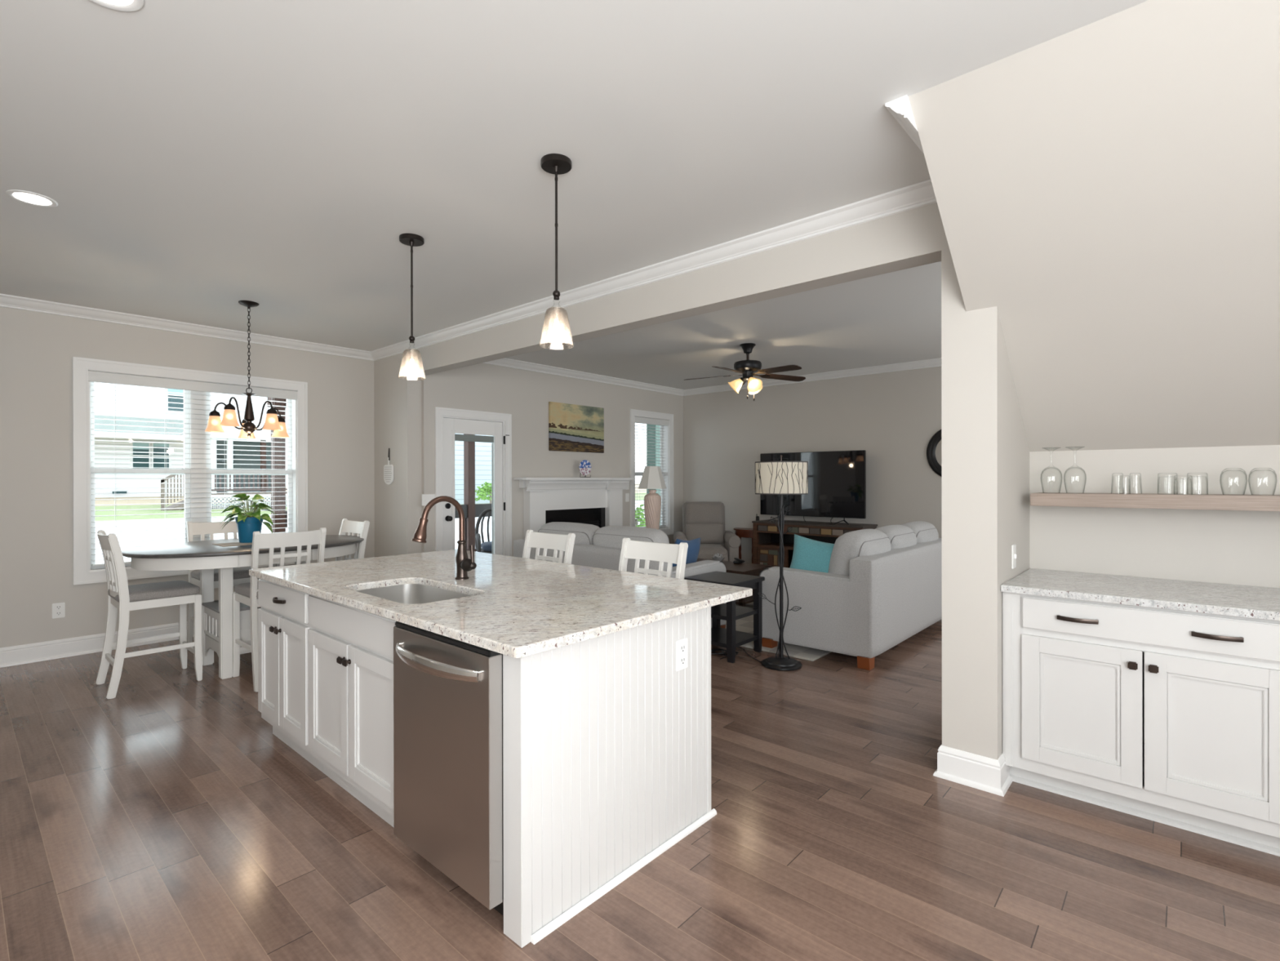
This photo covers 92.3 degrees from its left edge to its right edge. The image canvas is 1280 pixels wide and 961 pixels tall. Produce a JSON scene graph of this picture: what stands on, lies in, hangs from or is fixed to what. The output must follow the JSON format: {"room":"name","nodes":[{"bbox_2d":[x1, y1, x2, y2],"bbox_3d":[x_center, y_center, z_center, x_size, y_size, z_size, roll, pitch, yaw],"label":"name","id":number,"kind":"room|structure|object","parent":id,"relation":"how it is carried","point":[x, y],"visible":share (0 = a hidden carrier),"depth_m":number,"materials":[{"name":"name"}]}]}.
{"room":"kitchen","nodes":[
{"label":"kitchen","id":0,"kind":"room"},
{"bbox_2d":[0,306,374,648],"bbox_3d":[-4.472,0.001,5.075,0.160,2.777,4.847,0,0,42],"label":"wall","id":1,"kind":"structure","parent":0,"point":[37,350],"depth_m":4.89,"materials":[{"name":"beige paint"}]},
{"bbox_2d":[52,602,65,618],"bbox_3d":[-4.570,1.018,4.837,0.009,0.118,0.074,0,0,42],"label":"wall outlet","id":2,"kind":"object","parent":1,"relation":"attached to","point":[58,609],"visible":1,"depth_m":4.84,"materials":[{"name":"white plastic"}]},
{"bbox_2d":[0,621,193,667],"bbox_3d":[-4.415,1.319,4.995,0.030,0.142,4.597,0,0,42],"label":"baseboard","id":3,"kind":"structure","parent":1,"relation":"attached to","point":[77,646],"depth_m":4.88,"materials":[{"name":"white paint"}]},
{"bbox_2d":[0,293,373,360],"bbox_3d":[-4.402,-1.345,4.975,0.078,0.083,4.597,0,0,42],"label":"trim","id":4,"kind":"structure","parent":1,"relation":"attached to","point":[11,301],"depth_m":5.32,"materials":[{"name":"white paint"}]},
{"bbox_2d":[72,356,307,585],"bbox_3d":[-3.986,-0.082,5.595,0.177,1.814,1.744,0,0,42],"label":"window","id":5,"kind":"structure","parent":1,"relation":"in","point":[84,572],"depth_m":5.54,"materials":[{"name":"white paint"}]},
{"bbox_2d":[88,369,297,566],"bbox_3d":[-3.965,-0.098,5.576,0.103,1.594,1.560,0,0,42],"label":"window blind","id":6,"kind":"object","parent":5,"relation":"attached to","point":[93,375],"visible":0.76,"depth_m":5.45,"materials":[{"name":"white"}]},
{"bbox_2d":[421,363,683,556],"bbox_3d":[-0.791,-0.009,8.041,0.156,2.777,4.473,0,0,42],"label":"wall","id":7,"kind":"structure","parent":0,"point":[524,394],"depth_m":7.41,"materials":[{"name":"beige paint"}]},
{"bbox_2d":[422,493,435,506],"bbox_3d":[-2.175,0.196,6.354,0.014,0.118,0.166,0,0,42],"label":"light switch","id":8,"kind":"object","parent":7,"relation":"attached to","point":[426,498],"visible":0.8,"depth_m":6.33,"materials":[{"name":"white plastic"}]},
{"bbox_2d":[434,406,511,555],"bbox_3d":[-1.853,0.306,6.798,0.207,2.153,0.960,0,0,42],"label":"door","id":9,"kind":"structure","parent":7,"relation":"in","point":[448,422],"depth_m":6.80,"materials":[{"name":"white paint"}]},
{"bbox_2d":[454,433,493,442],"bbox_3d":[-1.828,-0.469,6.793,0.008,0.073,0.504,0,0,42],"label":"raised blind","id":10,"kind":"object","parent":9,"relation":"attached to","point":[466,437],"depth_m":6.80,"materials":[{"name":"grey"}]},
{"bbox_2d":[548,401,604,453],"bbox_3d":[-0.801,-0.673,7.886,0.032,0.600,0.930,0,0,42],"label":"landscape painting","id":11,"kind":"object","parent":7,"relation":"attached to","point":[571,427],"visible":1,"depth_m":7.84,"materials":[{"name":"paint"}]},
{"bbox_2d":[481,357,684,395],"bbox_3d":[-0.746,-1.356,7.916,0.078,0.083,4.353,0,0,42],"label":"trim","id":12,"kind":"structure","parent":7,"relation":"attached to","point":[504,362],"depth_m":7.90,"materials":[{"name":"white paint"}]},
{"bbox_2d":[629,408,674,534],"bbox_3d":[0.130,-0.099,9.052,0.177,1.824,0.961,0,0,42],"label":"window","id":13,"kind":"structure","parent":7,"relation":"in","point":[668,470],"depth_m":9.30,"materials":[{"name":"white paint"}]},
{"bbox_2d":[635,416,669,527],"bbox_3d":[0.150,-0.115,9.034,0.103,1.604,0.777,0,0,42],"label":"window blind","id":14,"kind":"object","parent":13,"relation":"attached to","point":[637,420],"visible":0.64,"depth_m":9.00,"materials":[{"name":"white"}]},
{"bbox_2d":[0,0,1148,389],"bbox_3d":[0.478,-1.434,3.666,9.354,0.080,9.322,0,0,42],"label":"ceiling","id":15,"kind":"structure","parent":0,"point":[197,158],"depth_m":2.61,"materials":[{"name":"paint"}]},
{"bbox_2d":[5,189,57,207],"bbox_3d":[-2.982,-1.383,3.020,0.184,0.006,0.184,0,0,42],"label":"recessed light","id":16,"kind":"object","parent":15,"relation":"in","point":[25,197],"visible":1,"depth_m":3.02,"materials":[{"name":"white paint"}]},
{"bbox_2d":[89,0,143,11],"bbox_3d":[-1.507,-1.384,1.723,0.184,0.006,0.184,0,0,42],"label":"recessed light","id":17,"kind":"object","parent":15,"relation":"in","point":[119,5],"visible":1,"depth_m":1.79,"materials":[{"name":"white paint"}]},
{"bbox_2d":[204,300,288,438],"bbox_3d":[-3.048,-0.865,4.819,0.561,1.049,0.554,0,0,42],"label":"chandelier","id":18,"kind":"object","parent":15,"relation":"hanging from","point":[274,423],"visible":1,"depth_m":4.75,"materials":[{"name":"brown metal"}]},
{"bbox_2d":[398,233,425,380],"bbox_3d":[-1.306,-0.989,3.521,0.147,0.804,0.147,0,0,42],"label":"pendant light","id":19,"kind":"object","parent":15,"relation":"hanging from","point":[412,240],"visible":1,"depth_m":3.51,"materials":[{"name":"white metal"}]},
{"bbox_2d":[408,348,417,359],"bbox_3d":[-1.305,-0.721,3.521,0.060,0.055,0.060,0,0,42],"label":"bulb","id":20,"kind":"object","parent":19,"relation":"attached to","point":[412,352],"depth_m":3.51,"materials":[{"name":"glass"}]},
{"bbox_2d":[539,153,573,348],"bbox_3d":[-0.364,-0.989,2.680,0.147,0.804,0.147,0,0,42],"label":"pendant light","id":21,"kind":"object","parent":15,"relation":"hanging from","point":[557,164],"visible":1,"depth_m":2.67,"materials":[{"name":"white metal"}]},
{"bbox_2d":[551,306,562,322],"bbox_3d":[-0.364,-0.722,2.681,0.060,0.055,0.060,0,0,42],"label":"bulb","id":22,"kind":"object","parent":21,"relation":"attached to","point":[556,311],"depth_m":2.66,"materials":[{"name":"glass"}]},
{"bbox_2d":[684,342,805,400],"bbox_3d":[1.095,-1.106,6.282,1.282,0.586,1.259,0,0,42],"label":"ceiling fan","id":23,"kind":"object","parent":15,"relation":"hanging from","point":[747,367],"visible":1,"depth_m":6.26,"materials":[{"name":"black metal"}]},
{"bbox_2d":[0,589,1279,960],"bbox_3d":[0.483,1.413,3.670,9.354,0.060,9.322,0,0,42],"label":"floor","id":24,"kind":"structure","parent":0,"point":[165,818],"depth_m":2.26,"materials":[{"name":"brown wood"}]},
{"bbox_2d":[95,529,202,698],"bbox_3d":[-3.385,0.863,4.237,0.449,1.058,0.520,0,0,42],"label":"counter chair","id":25,"kind":"object","parent":24,"relation":"on","point":[123,597],"visible":1,"depth_m":4.14,"materials":[{"name":"white paint"}]},
{"bbox_2d":[107,580,199,602],"bbox_3d":[-3.363,0.763,4.261,0.436,0.084,0.444,0,0,42],"label":"seat cushion","id":26,"kind":"object","parent":25,"relation":"on","point":[175,591],"depth_m":4.15,"materials":[{"name":"fabric"}]},
{"bbox_2d":[186,520,259,642],"bbox_3d":[-3.424,0.862,5.098,0.520,1.058,0.449,0,0,42],"label":"counter chair","id":27,"kind":"object","parent":24,"relation":"on","point":[241,574],"visible":0.36,"depth_m":5.06,"materials":[{"name":"white paint"}]},
{"bbox_2d":[191,565,250,581],"bbox_3d":[-3.400,0.762,5.076,0.444,0.084,0.436,0,0,42],"label":"seat cushion","id":28,"kind":"object","parent":27,"relation":"on","point":[241,573],"depth_m":4.96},
{"bbox_2d":[121,534,364,679],"bbox_3d":[-2.938,0.931,4.687,1.096,0.914,1.570,0,0,42],"label":"dining table","id":29,"kind":"object","parent":24,"relation":"on","point":[204,556],"visible":0.52,"depth_m":4.33,"materials":[{"name":"white paint"}]},
{"bbox_2d":[201,600,261,613],"bbox_3d":[-2.935,0.923,4.684,0.480,0.020,0.574,0,0,42],"label":"shelf","id":30,"kind":"object","parent":29,"relation":"attached to","point":[212,606],"depth_m":4.48,"materials":[{"name":"grey"}]},
{"bbox_2d":[212,542,252,546],"bbox_3d":[-2.950,0.472,4.689,0.270,0.003,0.460,0,0,42],"label":"placemat","id":31,"kind":"object","parent":29,"relation":"on","point":[232,544],"visible":0.4,"depth_m":4.58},
{"bbox_2d":[220,493,274,542],"bbox_3d":[-3.019,0.282,4.726,0.387,0.376,0.360,0,0,42],"label":"pothos","id":32,"kind":"object","parent":31,"relation":"on","point":[248,522],"visible":0.98,"depth_m":4.68,"materials":[{"name":"green plant"}]},
{"bbox_2d":[234,516,262,542],"bbox_3d":[-3.010,0.373,4.742,0.198,0.194,0.198,0,0,42],"label":"pot","id":33,"kind":"object","parent":32,"relation":"attached to","point":[246,529],"depth_m":4.68,"materials":[{"name":"ceramic"}]},
{"bbox_2d":[232,527,326,692],"bbox_3d":[-2.551,0.862,4.356,0.520,1.058,0.449,0,0,42],"label":"counter chair","id":34,"kind":"object","parent":24,"relation":"on","point":[246,593],"visible":0.38,"depth_m":4.18,"materials":[{"name":"white paint"}]},
{"bbox_2d":[234,582,257,599],"bbox_3d":[-2.576,0.761,4.378,0.444,0.084,0.436,0,0,42],"label":"seat cushion","id":35,"kind":"object","parent":34,"relation":"on","point":[242,591],"depth_m":4.21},
{"bbox_2d":[257,578,324,773],"bbox_3d":[-1.616,0.946,3.311,0.692,0.883,0.656,0,0,42],"label":"base cabinet","id":36,"kind":"object","parent":24,"relation":"on","point":[283,626],"visible":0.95,"depth_m":3.06,"materials":[{"name":"white paint"}]},
{"bbox_2d":[248,549,752,657],"bbox_3d":[-0.803,0.487,2.998,2.347,0.030,1.274,0,0,42],"label":"countertop","id":37,"kind":"structure","parent":36,"relation":"on","point":[517,607],"depth_m":2.54,"materials":[{"name":"stone"}]},
{"bbox_2d":[355,583,472,604],"bbox_3d":[-0.992,0.598,2.689,0.689,0.189,0.408,0,0,42],"label":"undermount sink","id":38,"kind":"object","parent":37,"relation":"in","point":[406,593],"visible":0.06,"depth_m":2.95,"materials":[{"name":"silver metal"}]},
{"bbox_2d":[411,495,476,579],"bbox_3d":[-0.906,0.272,2.864,0.139,0.402,0.287,0,0,42],"label":"kitchen faucet","id":39,"kind":"object","parent":37,"relation":"on","point":[464,564],"visible":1,"depth_m":2.92,"materials":[{"name":"brown metal"}]},
{"bbox_2d":[308,594,395,827],"bbox_3d":[-1.022,0.945,2.788,0.890,0.883,0.649,0,0,42],"label":"base cabinet","id":40,"kind":"object","parent":24,"relation":"on","point":[351,649],"visible":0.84,"depth_m":2.55,"materials":[{"name":"white paint"}]},
{"bbox_2d":[335,518,369,560],"bbox_3d":[-2.580,0.861,5.105,0.449,1.058,0.520,0,0,42],"label":"counter chair","id":41,"kind":"object","parent":24,"relation":"on","point":[362,528],"visible":0.15,"depth_m":5.23,"materials":[{"name":"white paint"}]},
{"bbox_2d":[393,621,503,915],"bbox_3d":[-0.525,0.946,2.219,0.599,0.871,0.584,0,0,42],"label":"dishwasher","id":42,"kind":"object","parent":24,"relation":"on","point":[448,802],"visible":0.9,"depth_m":1.98,"materials":[{"name":"silver metal"}]},
{"bbox_2d":[492,650,503,898],"bbox_3d":[-0.499,0.899,2.247,0.591,0.776,0.508,0,0,42],"label":"tub","id":43,"kind":"object","parent":42,"relation":"in","point":[497,658],"depth_m":1.87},
{"bbox_2d":[522,529,575,564],"bbox_3d":[-0.732,0.859,3.858,0.449,1.058,0.520,0,0,42],"label":"counter chair","id":44,"kind":"object","parent":24,"relation":"on","point":[561,542],"visible":0.18,"depth_m":4.03,"materials":[{"name":"white paint"}]},
{"bbox_2d":[513,477,635,538],"bbox_3d":[-0.771,0.669,7.763,0.243,1.420,1.850,0,0,42],"label":"fireplace","id":45,"kind":"object","parent":24,"relation":"on","point":[597,501],"visible":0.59,"depth_m":7.72,"materials":[{"name":"white paint"}]},
{"bbox_2d":[513,477,635,479],"bbox_3d":[-0.772,-0.026,7.762,0.243,0.028,1.850,0,0,42],"label":"mantel shelf","id":46,"kind":"object","parent":45,"relation":"attached to","point":[514,478],"depth_m":7.54,"materials":[{"name":"white paint"}]},
{"bbox_2d":[578,459,591,477],"bbox_3d":[-0.693,-0.155,7.798,0.152,0.224,0.079,0,0,9],"label":"decorative plate","id":47,"kind":"object","parent":45,"relation":"on","point":[584,467],"visible":1,"depth_m":7.79,"materials":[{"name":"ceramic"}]},
{"bbox_2d":[502,606,716,947],"bbox_3d":[-0.051,0.944,2.220,0.108,0.883,0.991,0,0,42],"label":"island end panel","id":48,"kind":"object","parent":24,"relation":"on","point":[606,745],"visible":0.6,"depth_m":2.06,"materials":[{"name":"white paint"}]},
{"bbox_2d":[675,637,688,671],"bbox_3d":[0.165,0.678,2.404,0.009,0.118,0.074,0,0,42],"label":"wall outlet","id":49,"kind":"object","parent":48,"relation":"attached to","point":[682,646],"visible":1,"depth_m":2.40,"materials":[{"name":"white plastic"}]},
{"bbox_2d":[513,521,726,628],"bbox_3d":[-0.240,0.890,5.827,1.920,0.980,0.960,0,0,42],"label":"loveseat","id":50,"kind":"object","parent":24,"relation":"on","point":[594,546],"visible":0.32,"depth_m":5.38,"materials":[{"name":"grey fabric"}]},
{"bbox_2d":[538,521,599,544],"bbox_3d":[-0.651,0.680,5.951,0.788,0.558,0.379,0,0,42],"label":"cushion","id":51,"kind":"object","parent":50,"relation":"on","point":[584,532],"depth_m":5.75,"materials":[{"name":"fabric"}]},
{"bbox_2d":[592,525,669,548],"bbox_3d":[-0.068,0.679,5.433,0.788,0.558,0.379,0,0,42],"label":"cushion","id":52,"kind":"object","parent":50,"relation":"on","point":[609,536],"depth_m":5.31,"materials":[{"name":"fabric"}]},
{"bbox_2d":[672,537,700,566],"bbox_3d":[0.387,0.716,5.531,0.196,0.428,0.441,0,0,34],"label":"throw pillow","id":53,"kind":"object","parent":50,"relation":"on","point":[693,549],"visible":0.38,"depth_m":5.50,"materials":[{"name":"blue fabric"}]},
{"bbox_2d":[618,537,688,578],"bbox_3d":[-0.067,0.859,3.267,0.449,1.058,0.520,0,0,42],"label":"counter chair","id":54,"kind":"object","parent":24,"relation":"on","point":[671,553],"visible":0.09,"depth_m":3.43,"materials":[{"name":"white paint"}]},
{"bbox_2d":[672,501,741,561],"bbox_3d":[0.899,0.835,8.438,0.876,1.082,0.918,0,0,2],"label":"recliner","id":55,"kind":"object","parent":24,"relation":"on","point":[705,520],"visible":0.64,"depth_m":8.57,"materials":[{"name":"beige fabric"}]},
{"bbox_2d":[684,501,723,524],"bbox_3d":[0.906,0.470,8.708,0.536,0.354,0.254,0,0,2],"label":"cushion","id":56,"kind":"object","parent":55,"relation":"on","point":[700,512],"depth_m":8.61,"materials":[{"name":"beige fabric"}]},
{"bbox_2d":[684,523,724,543],"bbox_3d":[0.905,0.740,8.649,0.536,0.308,0.228,0,0,2],"label":"lumbar cushion","id":57,"kind":"object","parent":55,"relation":"on","point":[708,533],"depth_m":8.56,"materials":[{"name":"beige fabric"}]},
{"bbox_2d":[698,543,728,555],"bbox_3d":[0.897,0.991,8.354,0.530,0.249,0.679,0,0,2],"label":"seat cushion","id":58,"kind":"object","parent":55,"relation":"on","point":[705,549],"depth_m":8.07,"materials":[{"name":"beige fabric"}]},
{"bbox_2d":[684,571,764,662],"bbox_3d":[0.677,1.079,4.970,0.480,0.603,0.475,0,0,42],"label":"side table","id":59,"kind":"object","parent":24,"relation":"on","point":[729,637],"visible":0.66,"depth_m":4.90,"materials":[{"name":"black paint"}]},
{"bbox_2d":[711,626,757,647],"bbox_3d":[0.672,1.261,4.964,0.430,0.030,0.410,0,0,42],"label":"shelf","id":60,"kind":"object","parent":59,"relation":"attached to","point":[718,634],"depth_m":4.90,"materials":[{"name":"black paint"}]},
{"bbox_2d":[711,603,757,620],"bbox_3d":[0.672,1.051,4.964,0.430,0.030,0.410,0,0,42],"label":"shelf","id":61,"kind":"object","parent":59,"relation":"attached to","point":[717,611],"depth_m":4.87,"materials":[{"name":"black paint"}]},
{"bbox_2d":[733,527,752,563],"bbox_3d":[1.509,1.024,8.624,0.540,0.700,0.270,0,0,42],"label":"table","id":62,"kind":"object","parent":24,"relation":"on","point":[740,532],"visible":0.48,"depth_m":8.55,"materials":[{"name":"brown wood"}]},
{"bbox_2d":[724,601,831,661],"bbox_3d":[1.011,1.370,6.219,2.490,0.015,1.865,0,0,42],"label":"area rug","id":63,"kind":"object","parent":24,"relation":"on","point":[745,624],"visible":0.16,"depth_m":5.00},
{"bbox_2d":[696,557,773,606],"bbox_3d":[0.845,1.139,6.777,1.060,0.445,0.590,0,0,42],"label":"coffee table","id":64,"kind":"object","parent":63,"relation":"on","point":[752,569],"visible":0.1,"depth_m":6.46,"materials":[{"name":"brown wood"}]},
{"bbox_2d":[735,593,753,604],"bbox_3d":[0.845,1.248,6.777,1.000,0.020,0.530,0,0,42],"label":"shelf","id":65,"kind":"object","parent":64,"relation":"attached to","point":[748,599],"depth_m":6.34,"materials":[{"name":"brown wood"}]},
{"bbox_2d":[755,455,808,671],"bbox_3d":[1.060,0.594,4.611,0.388,1.574,0.390,0,0,-12],"label":"floor lamp","id":66,"kind":"object","parent":24,"relation":"on","point":[780,477],"visible":1,"depth_m":4.51,"materials":[{"name":"black metal"}]},
{"bbox_2d":[751,519,877,568],"bbox_3d":[2.198,0.953,7.848,1.490,0.842,0.470,0,0,42],"label":"media console","id":67,"kind":"object","parent":24,"relation":"on","point":[766,535],"visible":0.44,"depth_m":7.97,"materials":[{"name":"brown wood"}]},
{"bbox_2d":[760,449,866,524],"bbox_3d":[2.182,0.081,7.899,1.434,0.903,0.197,0,0,42],"label":"television","id":68,"kind":"object","parent":67,"relation":"on","point":[837,479],"visible":0.88,"depth_m":7.72,"materials":[{"name":"black metal"}]},
{"bbox_2d":[759,520,942,670],"bbox_3d":[2.095,0.887,5.639,0.960,0.980,2.320,0,0,42],"label":"sofa","id":69,"kind":"object","parent":24,"relation":"on","point":[882,586],"visible":0.96,"depth_m":4.81,"materials":[{"name":"grey fabric"}]},
{"bbox_2d":[789,533,834,573],"bbox_3d":[1.469,0.689,5.071,0.550,0.477,0.194,0,0,37],"label":"throw pillow","id":70,"kind":"object","parent":69,"relation":"on","point":[809,554],"visible":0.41,"depth_m":5.05,"materials":[{"name":"fabric"}]},
{"bbox_2d":[827,528,891,575],"bbox_3d":[1.795,0.677,5.031,0.379,0.558,0.661,0,0,42],"label":"cushion","id":71,"kind":"object","parent":69,"relation":"on","point":[865,543],"depth_m":4.80,"materials":[{"name":"fabric"}]},
{"bbox_2d":[875,524,916,548],"bbox_3d":[2.229,0.675,5.519,0.379,0.558,0.661,0,0,42],"label":"cushion","id":72,"kind":"object","parent":69,"relation":"on","point":[900,536],"depth_m":5.34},
{"bbox_2d":[901,520,938,542],"bbox_3d":[2.663,0.674,6.008,0.379,0.558,0.661,0,0,42],"label":"cushion","id":73,"kind":"object","parent":69,"relation":"on","point":[925,531],"depth_m":5.82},
{"bbox_2d":[1002,591,1279,856],"bbox_3d":[2.206,0.940,2.710,0.952,0.882,0.711,0,0,42],"label":"base cabinet","id":74,"kind":"object","parent":24,"relation":"on","point":[1207,763],"visible":0.97,"depth_m":2.45,"materials":[{"name":"white paint"}]},
{"bbox_2d":[1000,568,1279,620],"bbox_3d":[2.557,0.482,2.410,1.876,0.030,0.698,0,0,42],"label":"countertop","id":75,"kind":"structure","parent":74,"relation":"on","point":[1236,600],"depth_m":2.60,"materials":[{"name":"grey stone"}]},
{"bbox_3d":[0.048,1.082,8.455,0.420,0.590,0.460,0,0,42],"label":"table","id":76,"kind":"object","parent":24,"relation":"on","visible":0},
{"bbox_2d":[638,465,666,529],"bbox_3d":[0.173,0.289,8.475,0.394,0.994,0.376,0,0,42],"label":"table lamp","id":77,"kind":"object","parent":76,"relation":"on","point":[652,477],"visible":0.8,"depth_m":8.38,"materials":[{"name":"beige ceramic"}]},
{"bbox_2d":[373,202,941,556],"bbox_3d":[-0.731,-0.005,4.894,5.875,2.777,0.152,0,0,42],"label":"wall","id":78,"kind":"structure","parent":0,"point":[910,238],"depth_m":4.21,"materials":[{"name":"beige paint"}]},
{"bbox_2d":[383,448,393,484],"bbox_3d":[-2.647,-0.153,6.484,0.200,0.384,0.017,0,0,42],"label":"plaque","id":79,"kind":"object","parent":78,"relation":"attached to","point":[388,468],"visible":1,"depth_m":6.48,"materials":[{"name":"white plastic"}]},
{"bbox_2d":[370,178,937,360],"bbox_3d":[-0.732,-1.351,4.737,5.881,0.083,0.078,0,0,42],"label":"trim","id":80,"kind":"structure","parent":78,"relation":"attached to","point":[919,194],"depth_m":3.71,"materials":[{"name":"white paint"}]},
{"bbox_2d":[683,366,942,563],"bbox_3d":[3.276,-0.015,7.338,6.850,2.777,0.120,0,0,42],"label":"wall","id":81,"kind":"structure","parent":0,"point":[894,416],"depth_m":8.03,"materials":[{"name":"beige paint"}]},
{"bbox_2d":[683,357,941,395],"bbox_3d":[3.207,-1.362,7.264,6.854,0.083,0.078,0,0,42],"label":"trim","id":82,"kind":"structure","parent":81,"relation":"attached to","point":[933,362],"depth_m":7.83,"materials":[{"name":"white paint"}]},
{"bbox_2d":[926,429,942,476],"bbox_3d":[3.572,-0.322,6.972,0.624,0.624,0.034,0,0,42],"label":"wall mirror","id":83,"kind":"object","parent":81,"relation":"attached to","point":[934,446],"visible":0.31,"depth_m":7.11,"materials":[{"name":"black metal"}]},
{"bbox_2d":[935,440,941,466],"bbox_3d":[3.579,-0.322,6.979,0.436,0.436,0.006,0,0,42],"label":"mirror glass","id":84,"kind":"object","parent":83,"relation":"attached to","point":[938,442],"depth_m":7.10,"materials":[{"name":"white"}]},
{"bbox_2d":[941,219,1029,759],"bbox_3d":[1.791,-0.006,3.136,0.230,2.776,0.873,0,0,42],"label":"wall pillar","id":85,"kind":"structure","parent":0,"point":[985,451],"depth_m":2.82,"materials":[{"name":"beige paint"}]},
{"bbox_2d":[933,745,1004,796],"bbox_3d":[1.493,1.311,2.800,0.290,0.142,0.030,0,0,42],"label":"baseboard","id":86,"kind":"structure","parent":85,"relation":"attached to","point":[980,772],"depth_m":2.80,"materials":[{"name":"white paint"}]},
{"bbox_2d":[997,753,1012,795],"bbox_3d":[1.643,1.311,2.773,0.030,0.142,0.188,0,0,42],"label":"baseboard","id":87,"kind":"structure","parent":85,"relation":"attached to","point":[1006,780],"depth_m":2.76,"materials":[{"name":"white paint"}]},
{"bbox_2d":[1011,543,1016,568],"bbox_3d":[1.815,0.366,2.979,0.014,0.118,0.074,0,0,42],"label":"light switch","id":88,"kind":"object","parent":85,"relation":"attached to","point":[1013,546],"visible":1,"depth_m":2.97,"materials":[{"name":"white plastic"}]},
{"bbox_2d":[908,0,1279,451],"bbox_3d":[2.739,-0.775,1.768,3.253,1.240,1.654,0,0,42],"label":"wall","id":89,"kind":"structure","parent":0,"point":[1109,185],"depth_m":2.28,"materials":[{"name":"beige paint"}]},
{"bbox_2d":[884,94,924,153],"bbox_3d":[1.198,-1.352,2.542,0.078,0.083,0.797,0,0,42],"label":"trim","id":90,"kind":"structure","parent":89,"relation":"attached to","point":[900,108],"depth_m":2.26,"materials":[{"name":"white paint"}]},
{"bbox_2d":[1029,444,1279,742],"bbox_3d":[2.831,0.280,2.718,1.879,2.200,0.117,0,0,42],"label":"wall","id":91,"kind":"structure","parent":0,"point":[1231,547],"depth_m":2.94,"materials":[{"name":"beige paint"}]},
{"bbox_2d":[1030,492,1279,511],"bbox_3d":[2.706,0.092,2.557,1.810,0.062,0.287,0,0,42],"label":"floating shelf","id":92,"kind":"object","parent":91,"relation":"attached to","point":[1144,500],"visible":1,"depth_m":2.74,"materials":[{"name":"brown wood"}]},
{"label":"outside","id":93,"kind":"structure","parent":0,"visible":0},
{"bbox_2d":[95,492,646,520],"bbox_3d":[-2.996,0.894,32.762,8.000,0.130,75.000,0,0,42],"label":"lawn","id":94,"kind":"structure","parent":93,"point":[140,511],"depth_m":18.50,"materials":[{"name":"green plant"}]},
{"bbox_2d":[160,400,287,511],"bbox_3d":[-14.556,-0.846,21.859,3.200,3.940,4.450,0,0,42],"label":"porch","id":95,"kind":"object","parent":94,"relation":"on","point":[265,464],"visible":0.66,"depth_m":21.21,"materials":[{"name":"grey"}]},
{"bbox_2d":[454,433,493,504],"bbox_3d":[-9.945,-3.682,27.954,9.600,9.500,6.600,0,0,42],"label":"house","id":96,"kind":"structure","parent":94,"relation":"on","point":[482,450],"depth_m":25.52,"materials":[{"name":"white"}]},
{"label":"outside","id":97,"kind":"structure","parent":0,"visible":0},
{"bbox_2d":[95,500,644,563],"bbox_3d":[0.254,1.316,19.843,14.020,0.690,60.000,0,0,42],"label":"patio","id":98,"kind":"structure","parent":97,"point":[180,521],"depth_m":14.34,"materials":[{"name":"concrete"}]},
{"bbox_2d":[266,397,491,551],"bbox_3d":[-1.905,0.058,10.254,4.430,2.960,6.400,0,0,42],"label":"porch","id":99,"kind":"object","parent":98,"relation":"on","point":[472,510],"visible":0.09,"depth_m":11.65,"materials":[{"name":"brown wood"}]},
{"bbox_2d":[475,507,492,553],"bbox_3d":[-2.136,0.927,9.306,0.676,1.027,0.721,0,0,-18],"label":"porch chair","id":100,"kind":"object","parent":99,"relation":"on","point":[486,547],"visible":0.3,"depth_m":9.46,"materials":[{"name":"black metal"}]},
{"bbox_2d":[480,541,492,551],"bbox_3d":[-2.113,0.980,9.237,0.500,0.139,0.500,0,0,-18],"label":"cushion","id":101,"kind":"object","parent":100,"relation":"on","point":[486,546],"depth_m":8.97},
{"bbox_2d":[646,423,660,524],"bbox_3d":[0.274,0.043,11.314,0.280,2.780,0.280,0,0,42],"label":"porch column","id":102,"kind":"structure","parent":99,"relation":"on","point":[649,447],"depth_m":11.22,"materials":[{"name":"paint"}]},
{"bbox_2d":[475,481,491,503],"bbox_3d":[-5.330,0.501,22.027,1.224,0.973,1.211,0,0,2],"label":"bush","id":103,"kind":"object","parent":98,"relation":"on","point":[483,490],"visible":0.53,"depth_m":21.80,"materials":[{"name":"green plant"}]},
{"bbox_2d":[635,504,645,526],"bbox_3d":[-0.091,1.084,14.616,1.389,1.070,1.480,0,0,42],"label":"bush","id":104,"kind":"object","parent":98,"relation":"on","point":[642,517],"visible":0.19,"depth_m":14.48,"materials":[{"name":"green plant"}]},
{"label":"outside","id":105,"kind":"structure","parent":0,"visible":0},
{"bbox_2d":[94,483,646,506],"bbox_3d":[-12.966,0.630,51.652,32.000,0.380,120.000,0,0,42],"label":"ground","id":106,"kind":"structure","parent":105,"point":[149,500],"depth_m":25.17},
{"bbox_2d":[94,382,247,497],"bbox_3d":[-27.608,-4.152,28.663,10.250,9.900,15.400,0,0,42],"label":"house","id":107,"kind":"structure","parent":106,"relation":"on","point":[146,482],"depth_m":28.15,"materials":[{"name":"white"}]},
{"bbox_2d":[133,442,149,449],"bbox_3d":[-22.938,-1.603,28.280,0.020,0.295,0.580,0,0,42],"label":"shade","id":108,"kind":"object","parent":107,"relation":"hanging from","point":[135,444],"depth_m":28.28,"materials":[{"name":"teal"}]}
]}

